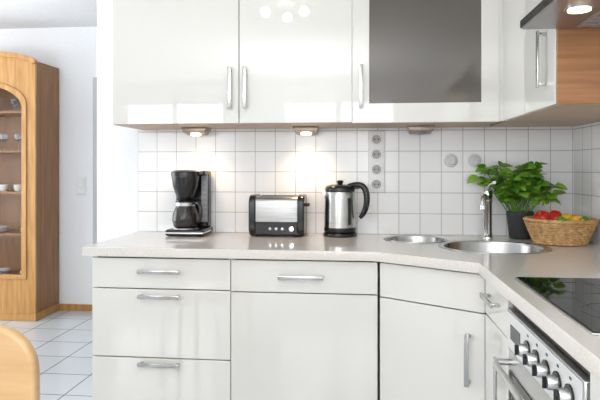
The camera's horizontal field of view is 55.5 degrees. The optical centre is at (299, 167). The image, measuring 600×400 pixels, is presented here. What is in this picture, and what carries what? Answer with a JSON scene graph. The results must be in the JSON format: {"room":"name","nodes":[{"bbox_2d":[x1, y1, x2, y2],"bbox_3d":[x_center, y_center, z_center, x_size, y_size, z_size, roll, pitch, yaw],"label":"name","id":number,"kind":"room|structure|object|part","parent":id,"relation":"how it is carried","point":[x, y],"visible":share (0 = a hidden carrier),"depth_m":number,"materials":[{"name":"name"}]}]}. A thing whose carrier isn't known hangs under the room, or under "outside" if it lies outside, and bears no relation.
{"room":"kitchen","nodes":[
{"label":"kitchen","id":0,"kind":"room"},
{"bbox_2d":[0,27,92,303],"bbox_3d":[-2.783,0.005,5.089,2.000,2.460,0.100,0,0,6],"label":"wall","id":1,"kind":"structure","parent":0,"point":[68,49],"depth_m":4.96,"materials":[{"name":"paint"}]},
{"bbox_2d":[60,304,91,310],"bbox_3d":[-1.941,1.208,4.943,0.295,0.055,0.015,0,0,6],"label":"baseboard","id":2,"kind":"structure","parent":1,"relation":"attached to","point":[77,307],"depth_m":4.93,"materials":[{"name":"brown wood"}]},
{"bbox_2d":[77,177,85,194],"bbox_3d":[-1.894,0.155,4.936,0.080,0.160,0.018,0,0,6],"label":"light switch","id":3,"kind":"object","parent":1,"relation":"attached to","point":[81,181],"visible":1,"depth_m":4.93,"materials":[{"name":"white plastic"}]},
{"bbox_2d":[0,310,93,399],"bbox_3d":[-1.516,1.285,1.125,5.550,0.100,7.720,0,0,6],"label":"floor","id":4,"kind":"structure","parent":0,"point":[61,340],"depth_m":3.86,"materials":[{"name":"tile"}]},
{"bbox_2d":[0,325,39,399],"bbox_3d":[-0.829,0.795,1.080,0.450,0.883,0.454,0,0,6],"label":"dining chair","id":5,"kind":"object","parent":4,"relation":"on","point":[19,361],"visible":1,"depth_m":1.26,"materials":[{"name":"brown wood"}]},
{"bbox_2d":[0,51,59,321],"bbox_3d":[-2.581,0.144,4.804,0.970,2.187,0.395,0,0,6],"label":"display cabinet","id":6,"kind":"object","parent":4,"relation":"on","point":[29,88],"visible":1,"depth_m":4.62,"materials":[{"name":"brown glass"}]},
{"bbox_3d":[-2.597,0.105,4.653,0.740,1.540,0.004,0,0,6],"label":"glass pane","id":7,"kind":"part","parent":6,"relation":"part of","materials":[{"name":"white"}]},
{"bbox_3d":[-2.599,0.095,4.633,0.798,1.606,0.012,0,0,6],"label":"door moulding","id":8,"kind":"part","parent":6,"relation":"part of","materials":[{"name":"brown wood"}]},
{"bbox_3d":[-2.598,0.150,4.649,0.946,2.176,0.022,0,0,6],"label":"frame","id":9,"kind":"part","parent":6,"relation":"part of","materials":[{"name":"brown wood"}]},
{"bbox_3d":[-2.599,-0.892,4.638,0.970,0.114,0.040,0,0,6],"label":"cornice","id":10,"kind":"part","parent":6,"relation":"part of","materials":[{"name":"brown wood"}]},
{"bbox_2d":[92,256,231,399],"bbox_3d":[-0.558,0.806,2.667,0.602,0.858,0.612,0,0,6],"label":"base cabinet","id":11,"kind":"object","parent":4,"relation":"on","point":[161,326],"visible":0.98,"depth_m":2.39,"materials":[{"name":"white laminate"}]},
{"bbox_3d":[-0.589,0.821,2.379,0.180,0.017,0.032,0,0,6],"label":"handle","id":12,"kind":"part","parent":11,"relation":"part of","materials":[{"name":"silver metal"}]},
{"bbox_3d":[-0.589,0.537,2.379,0.180,0.017,0.032,0,0,6],"label":"handle","id":13,"kind":"part","parent":11,"relation":"part of","materials":[{"name":"silver metal"}]},
{"bbox_3d":[-0.589,0.433,2.379,0.180,0.017,0.032,0,0,6],"label":"handle","id":14,"kind":"part","parent":11,"relation":"part of","materials":[{"name":"silver metal"}]},
{"bbox_3d":[-0.586,0.444,2.405,0.599,0.126,0.020,0,0,6],"label":"drawer","id":15,"kind":"part","parent":11,"relation":"part of","materials":[{"name":"white laminate"}]},
{"bbox_3d":[-0.586,0.654,2.405,0.599,0.286,0.020,0,0,6],"label":"drawer","id":16,"kind":"part","parent":11,"relation":"part of","materials":[{"name":"white laminate"}]},
{"bbox_3d":[-0.586,0.966,2.405,0.599,0.329,0.020,0,0,6],"label":"drawer","id":17,"kind":"part","parent":11,"relation":"part of","materials":[{"name":"white laminate"}]},
{"bbox_2d":[82,231,599,380],"bbox_3d":[0.121,0.354,1.753,2.214,0.038,2.316,0,0,6],"label":"countertop","id":18,"kind":"structure","parent":11,"relation":"on","point":[500,270],"depth_m":2.28,"materials":[{"name":"stone"}]},
{"bbox_2d":[165,170,212,235],"bbox_3d":[-0.555,0.171,2.873,0.192,0.324,0.202,0,0,6],"label":"coffee maker","id":19,"kind":"object","parent":18,"relation":"on","point":[191,216],"visible":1,"depth_m":2.80,"materials":[{"name":"black plastic"}]},
{"bbox_3d":[-0.571,0.164,2.843,0.100,0.015,0.100,0,0,6],"label":"carafe lid","id":20,"kind":"part","parent":19,"relation":"part of","materials":[{"name":"black plastic"}]},
{"bbox_3d":[-0.571,0.299,2.843,0.124,0.004,0.124,0,0,6],"label":"hot plate","id":21,"kind":"part","parent":19,"relation":"part of","materials":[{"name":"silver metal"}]},
{"bbox_3d":[-0.557,0.318,2.853,0.192,0.010,0.162,0,0,6],"label":"trim","id":22,"kind":"part","parent":19,"relation":"part of","materials":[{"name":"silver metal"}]},
{"bbox_3d":[-0.503,0.222,2.797,0.021,0.118,0.076,0,0,-45],"label":"carafe handle","id":23,"kind":"part","parent":19,"relation":"part of","materials":[{"name":"black plastic"}]},
{"bbox_3d":[-0.551,0.026,2.909,0.170,0.026,0.130,0,0,6],"label":"lid","id":24,"kind":"part","parent":19,"relation":"part of","materials":[{"name":"black plastic"}]},
{"bbox_2d":[249,194,309,236],"bbox_3d":[-0.097,0.234,2.848,0.292,0.202,0.184,0,0,6],"label":"toaster","id":25,"kind":"object","parent":18,"relation":"on","point":[269,215],"visible":1,"depth_m":2.77,"materials":[{"name":"metal"}]},
{"bbox_2d":[320,180,369,237],"bbox_3d":[0.213,0.198,2.797,0.168,0.275,0.214,0,0,-41],"label":"electric kettle","id":26,"kind":"object","parent":18,"relation":"on","point":[340,205],"visible":1,"depth_m":2.75,"materials":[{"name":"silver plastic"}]},
{"bbox_3d":[0.286,0.159,2.784,0.110,0.182,0.044,0,0,6],"label":"handle","id":27,"kind":"part","parent":26,"relation":"part of","materials":[{"name":"black plastic"}]},
{"bbox_2d":[383,235,551,254],"bbox_3d":[0.694,0.420,2.489,0.744,0.178,0.430,0,0,31],"label":"sink","id":28,"kind":"object","parent":18,"relation":"in","point":[471,246],"visible":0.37,"depth_m":2.58,"materials":[{"name":"silver metal"}]},
{"bbox_3d":[0.541,0.395,2.673,0.297,0.128,0.268,0,0,6],"label":"bowl","id":29,"kind":"part","parent":28,"relation":"part of","materials":[{"name":"silver metal"}]},
{"bbox_3d":[0.819,0.420,2.413,0.458,0.178,0.422,0,0,6],"label":"bowl","id":30,"kind":"part","parent":28,"relation":"part of","materials":[{"name":"silver metal"}]},
{"bbox_2d":[479,181,495,237],"bbox_3d":[0.879,0.197,2.663,0.070,0.275,0.226,0,0,20],"label":"kitchen faucet","id":31,"kind":"object","parent":18,"relation":"on","point":[486,199],"visible":1,"depth_m":2.73,"materials":[{"name":"silver metal"}]},
{"bbox_3d":[0.862,0.146,2.657,0.028,0.056,0.199,0,0,24],"label":"spout","id":32,"kind":"part","parent":31,"relation":"part of","materials":[{"name":"silver metal"}]},
{"bbox_3d":[0.904,0.085,2.700,0.017,0.051,0.103,0,0,-1],"label":"lever","id":33,"kind":"part","parent":31,"relation":"part of","materials":[{"name":"silver metal"}]},
{"bbox_2d":[467,161,567,239],"bbox_3d":[1.021,0.150,2.682,0.430,0.369,0.259,0,0,6],"label":"basil","id":34,"kind":"object","parent":18,"relation":"on","point":[526,181],"visible":1,"depth_m":2.65,"materials":[{"name":"green plant"}]},
{"bbox_2d":[514,277,599,334],"bbox_3d":[0.875,0.331,1.404,0.523,0.008,0.585,0,0,6],"label":"cooktop","id":35,"kind":"object","parent":18,"relation":"in","point":[578,299],"visible":1,"depth_m":1.46,"materials":[{"name":"black glass"}]},
{"bbox_2d":[523,210,598,245],"bbox_3d":[1.151,0.260,2.523,0.310,0.147,0.270,0,0,12],"label":"basket","id":36,"kind":"object","parent":18,"relation":"on","point":[553,227],"visible":1,"depth_m":2.44,"materials":[{"name":"wicker"}]},
{"bbox_2d":[231,259,377,399],"bbox_3d":[0.042,0.806,2.604,0.605,0.858,0.612,0,0,6],"label":"base cabinet","id":37,"kind":"object","parent":4,"relation":"on","point":[301,329],"visible":0.94,"depth_m":2.33,"materials":[{"name":"white laminate"}]},
{"bbox_3d":[0.003,0.445,2.317,0.185,0.017,0.032,0,0,6],"label":"handle","id":38,"kind":"part","parent":37,"relation":"part of","materials":[{"name":"silver metal"}]},
{"bbox_3d":[0.015,0.446,2.341,0.602,0.130,0.020,0,0,6],"label":"drawer","id":39,"kind":"part","parent":37,"relation":"part of","materials":[{"name":"white laminate"}]},
{"bbox_2d":[380,262,485,399],"bbox_3d":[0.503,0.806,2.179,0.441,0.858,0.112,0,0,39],"label":"base cabinet","id":40,"kind":"object","parent":4,"relation":"on","point":[432,320],"visible":0.88,"depth_m":2.16,"materials":[{"name":"white laminate"}]},
{"bbox_3d":[0.603,0.688,2.047,0.017,0.190,0.032,0,0,39],"label":"handle","id":41,"kind":"part","parent":40,"relation":"part of","materials":[{"name":"silver metal"}]},
{"bbox_2d":[480,280,513,399],"bbox_3d":[0.921,0.806,1.831,0.632,0.858,0.310,0,0,6],"label":"base cabinet","id":42,"kind":"object","parent":4,"relation":"on","point":[496,304],"visible":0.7,"depth_m":1.85,"materials":[{"name":"white laminate"}]},
{"bbox_3d":[0.624,0.435,1.875,0.032,0.017,0.160,0,0,6],"label":"handle","id":43,"kind":"part","parent":42,"relation":"part of","materials":[{"name":"silver metal"}]},
{"bbox_3d":[0.610,0.675,1.746,0.032,0.190,0.017,0,0,6],"label":"handle","id":44,"kind":"part","parent":42,"relation":"part of","materials":[{"name":"silver metal"}]},
{"bbox_3d":[0.648,0.823,1.859,0.020,0.615,0.310,0,0,6],"label":"door","id":45,"kind":"part","parent":42,"relation":"part of","materials":[{"name":"white paint"}]},
{"bbox_3d":[0.648,0.446,1.859,0.020,0.130,0.310,0,0,6],"label":"drawer","id":46,"kind":"part","parent":42,"relation":"part of","materials":[{"name":"white laminate"}]},
{"bbox_2d":[492,304,589,399],"bbox_3d":[0.839,0.748,1.377,0.619,0.735,0.595,0,0,6],"label":"built-in oven","id":47,"kind":"object","parent":4,"relation":"on","point":[540,368],"visible":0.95,"depth_m":1.40,"materials":[{"name":"silver metal"}]},
{"bbox_3d":[0.561,0.567,1.404,0.059,0.018,0.548,0,0,6],"label":"door handle","id":48,"kind":"part","parent":47,"relation":"part of","materials":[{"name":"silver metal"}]},
{"bbox_3d":[0.588,0.835,1.404,0.004,0.480,0.565,0,0,6],"label":"door glass","id":49,"kind":"part","parent":47,"relation":"part of","materials":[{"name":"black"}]},
{"bbox_3d":[0.576,0.472,1.478,0.021,0.034,0.034,0,0,6],"label":"knob","id":50,"kind":"part","parent":47,"relation":"part of","materials":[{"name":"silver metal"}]},
{"bbox_3d":[0.608,0.820,1.402,0.035,0.570,0.595,0,0,6],"label":"door frame","id":51,"kind":"part","parent":47,"relation":"part of","materials":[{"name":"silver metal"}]},
{"bbox_3d":[0.568,0.472,1.403,0.021,0.034,0.034,0,0,6],"label":"knob","id":52,"kind":"part","parent":47,"relation":"part of","materials":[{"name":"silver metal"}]},
{"bbox_3d":[0.560,0.472,1.329,0.021,0.034,0.034,0,0,6],"label":"knob","id":53,"kind":"part","parent":47,"relation":"part of","materials":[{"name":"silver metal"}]},
{"bbox_3d":[0.552,0.472,1.254,0.021,0.034,0.034,0,0,6],"label":"knob","id":54,"kind":"part","parent":47,"relation":"part of","materials":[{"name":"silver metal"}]},
{"bbox_3d":[0.544,0.472,1.179,0.021,0.034,0.034,0,0,6],"label":"knob","id":55,"kind":"part","parent":47,"relation":"part of","materials":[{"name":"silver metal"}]},
{"bbox_2d":[590,373,599,399],"bbox_3d":[0.812,0.806,0.794,0.632,0.858,0.550,0,0,6],"label":"base cabinet","id":56,"kind":"object","parent":4,"relation":"on","point":[594,382],"visible":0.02,"depth_m":1.07,"materials":[{"name":"white laminate"}]},
{"bbox_2d":[0,0,96,28],"bbox_3d":[-1.516,-1.275,1.125,5.550,0.100,7.720,0,0,6],"label":"ceiling","id":57,"kind":"structure","parent":0,"point":[14,14],"depth_m":4.52,"materials":[{"name":"paint"}]},
{"bbox_2d":[93,26,96,76],"bbox_3d":[-1.380,-1.005,4.942,0.820,0.440,0.100,0,0,6],"label":"wall","id":58,"kind":"structure","parent":0,"point":[94,27],"depth_m":4.93,"materials":[{"name":"paint"}]},
{"bbox_2d":[93,77,96,287],"bbox_3d":[-1.768,0.225,4.982,0.040,2.020,0.100,0,0,6],"label":"door frame","id":59,"kind":"structure","parent":58,"relation":"attached to","point":[94,78],"depth_m":4.93,"materials":[{"name":"grey"}]},
{"bbox_2d":[97,0,489,399],"bbox_3d":[0.138,0.005,2.987,2.450,2.460,0.130,0,0,6],"label":"wall","id":60,"kind":"structure","parent":0,"point":[117,146],"depth_m":3.04,"materials":[{"name":"paint"}]},
{"bbox_2d":[113,0,251,129],"bbox_3d":[-0.564,-0.579,2.803,0.605,0.752,0.380,0,0,6],"label":"upper cabinet","id":61,"kind":"object","parent":60,"relation":"attached to","point":[176,62],"visible":0.97,"depth_m":2.65,"materials":[{"name":"white laminate"}]},
{"bbox_2d":[181,127,210,135],"bbox_3d":[-0.525,-0.183,2.898,0.128,0.040,0.114,0,0,6],"label":"lamp","id":62,"kind":"object","parent":61,"relation":"attached to","point":[194,131],"visible":1,"depth_m":2.85,"materials":[{"name":"beige"}]},
{"bbox_3d":[-0.321,-0.365,2.602,0.017,0.190,0.032,0,0,6],"label":"handle","id":63,"kind":"part","parent":61,"relation":"part of","materials":[{"name":"silver metal"}]},
{"bbox_2d":[239,0,352,128],"bbox_3d":[-0.006,-0.579,2.744,0.518,0.752,0.380,0,0,6],"label":"upper cabinet","id":64,"kind":"object","parent":60,"relation":"attached to","point":[295,56],"visible":1,"depth_m":2.59,"materials":[{"name":"white laminate"}]},
{"bbox_3d":[-0.252,-0.365,2.595,0.017,0.190,0.032,0,0,6],"label":"handle","id":65,"kind":"part","parent":64,"relation":"part of","materials":[{"name":"silver metal"}]},
{"bbox_2d":[293,126,319,134],"bbox_3d":[0.032,-0.183,2.839,0.128,0.040,0.114,0,0,6],"label":"lamp","id":66,"kind":"object","parent":64,"relation":"attached to","point":[302,130],"visible":1,"depth_m":2.79,"materials":[{"name":"beige"}]},
{"bbox_2d":[138,126,573,235],"bbox_3d":[0.246,0.065,2.906,2.220,0.540,0.008,0,0,6],"label":"backsplash","id":67,"kind":"structure","parent":60,"relation":"attached to","point":[423,195],"depth_m":2.90,"materials":[{"name":"white tile"}]},
{"bbox_2d":[368,131,384,192],"bbox_3d":[0.386,-0.031,2.876,0.082,0.310,0.023,0,0,6],"label":"strip","id":68,"kind":"object","parent":60,"relation":"attached to","point":[376,139],"visible":1,"depth_m":2.87,"materials":[{"name":"white plastic"}]},
{"bbox_2d":[370,178,382,190],"bbox_3d":[0.385,0.083,2.868,0.066,0.066,0.008,0,0,6],"label":"socket","id":69,"kind":"object","parent":68,"relation":"attached to","point":[376,184],"depth_m":2.87,"materials":[{"name":"white plastic"}]},
{"bbox_2d":[370,163,382,175],"bbox_3d":[0.385,0.007,2.868,0.066,0.066,0.008,0,0,6],"label":"socket","id":70,"kind":"object","parent":68,"relation":"attached to","point":[376,169],"depth_m":2.87,"materials":[{"name":"white plastic"}]},
{"bbox_2d":[370,148,382,160],"bbox_3d":[0.385,-0.069,2.868,0.066,0.066,0.008,0,0,6],"label":"socket","id":71,"kind":"object","parent":68,"relation":"attached to","point":[376,154],"depth_m":2.87,"materials":[{"name":"white plastic"}]},
{"bbox_2d":[370,133,382,145],"bbox_3d":[0.385,-0.144,2.868,0.066,0.066,0.008,0,0,6],"label":"socket","id":72,"kind":"object","parent":68,"relation":"attached to","point":[376,139],"depth_m":2.87,"materials":[{"name":"white plastic"}]},
{"bbox_2d":[352,0,498,127],"bbox_3d":[0.570,-0.580,2.683,0.642,0.755,0.380,0,0,6],"label":"upper cabinet","id":73,"kind":"object","parent":60,"relation":"attached to","point":[415,62],"visible":1,"depth_m":2.54,"materials":[{"name":"white"}]},
{"bbox_3d":[0.272,-0.365,2.539,0.017,0.190,0.032,0,0,6],"label":"handle","id":74,"kind":"part","parent":73,"relation":"part of","materials":[{"name":"silver metal"}]},
{"bbox_2d":[406,125,434,134],"bbox_3d":[0.587,-0.183,2.780,0.128,0.040,0.114,0,0,6],"label":"lamp","id":75,"kind":"object","parent":73,"relation":"attached to","point":[419,130],"visible":1,"depth_m":2.73,"materials":[{"name":"beige"}]},
{"bbox_3d":[0.555,-0.582,2.537,0.504,0.597,0.004,0,0,6],"label":"frosted pane","id":76,"kind":"part","parent":73,"relation":"part of","materials":[{"name":"grey glass"}]},
{"bbox_2d":[444,154,457,166],"bbox_3d":[0.753,-0.037,2.837,0.066,0.066,0.023,0,0,6],"label":"wall outlet","id":77,"kind":"object","parent":60,"relation":"attached to","point":[450,160],"visible":1,"depth_m":2.84,"materials":[{"name":"white plastic"}]},
{"bbox_2d":[468,154,480,166],"bbox_3d":[0.867,-0.037,2.825,0.066,0.066,0.023,0,0,6],"label":"wall outlet","id":78,"kind":"object","parent":60,"relation":"attached to","point":[474,160],"visible":0.95,"depth_m":2.82,"materials":[{"name":"white plastic"}]},
{"bbox_2d":[574,122,599,244],"bbox_3d":[1.224,0.065,1.637,0.008,0.540,2.312,0,0,6],"label":"backsplash","id":79,"kind":"structure","parent":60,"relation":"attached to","point":[586,136],"depth_m":2.61,"materials":[{"name":"white tile"}]},
{"bbox_2d":[506,210,533,239],"bbox_3d":[1.044,0.270,2.706,0.126,0.130,0.126,0,0,6],"label":"pot","id":80,"kind":"object","parent":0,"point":[517,230],"depth_m":2.66,"materials":[{"name":"grey"}]},
{"bbox_3d":[1.194,0.005,0.840,0.100,2.460,7.520,0,0,6],"label":"wall","id":81,"kind":"structure","parent":0,"visible":0},
{"bbox_2d":[490,0,599,126],"bbox_3d":[1.064,-0.579,2.297,0.460,0.752,1.031,0,0,6],"label":"upper cabinet","id":82,"kind":"object","parent":81,"relation":"attached to","point":[548,77],"visible":0.97,"depth_m":2.04,"materials":[{"name":"white laminate"}]},
{"bbox_3d":[0.808,-0.365,1.911,0.032,0.190,0.017,0,0,6],"label":"handle","id":83,"kind":"part","parent":82,"relation":"part of","materials":[{"name":"silver metal"}]},
{"bbox_3d":[0.843,-0.580,1.986,0.020,0.750,0.333,0,0,6],"label":"door","id":84,"kind":"part","parent":82,"relation":"part of","materials":[{"name":"white paint"}]},
{"bbox_3d":[1.029,-0.579,1.790,0.425,0.752,0.016,0,0,6],"label":"panel","id":85,"kind":"part","parent":82,"relation":"part of","materials":[{"name":"brown wood"}]},
{"bbox_3d":[0.993,-0.760,1.471,0.428,0.390,0.623,0,0,6],"label":"upper cabinet","id":86,"kind":"object","parent":81,"relation":"attached to","visible":0},
{"bbox_2d":[520,0,599,29],"bbox_3d":[0.936,-0.496,1.477,0.543,0.126,0.610,0,0,6],"label":"range hood","id":87,"kind":"object","parent":86,"relation":"attached to","point":[548,14],"visible":1,"depth_m":1.65,"materials":[{"name":"silver metal"}]},
{"bbox_3d":[0.669,-0.455,1.505,0.006,0.024,0.610,0,0,6],"label":"trim","id":88,"kind":"part","parent":87,"relation":"part of","materials":[{"name":"grey metal"}]},
{"bbox_2d":[564,5,594,13],"bbox_3d":[0.768,-0.436,1.568,0.076,0.006,0.076,0,0,6],"label":"lamp","id":89,"kind":"object","parent":87,"relation":"attached to","point":[568,9],"depth_m":1.56,"materials":[{"name":"silver metal"}]}
]}

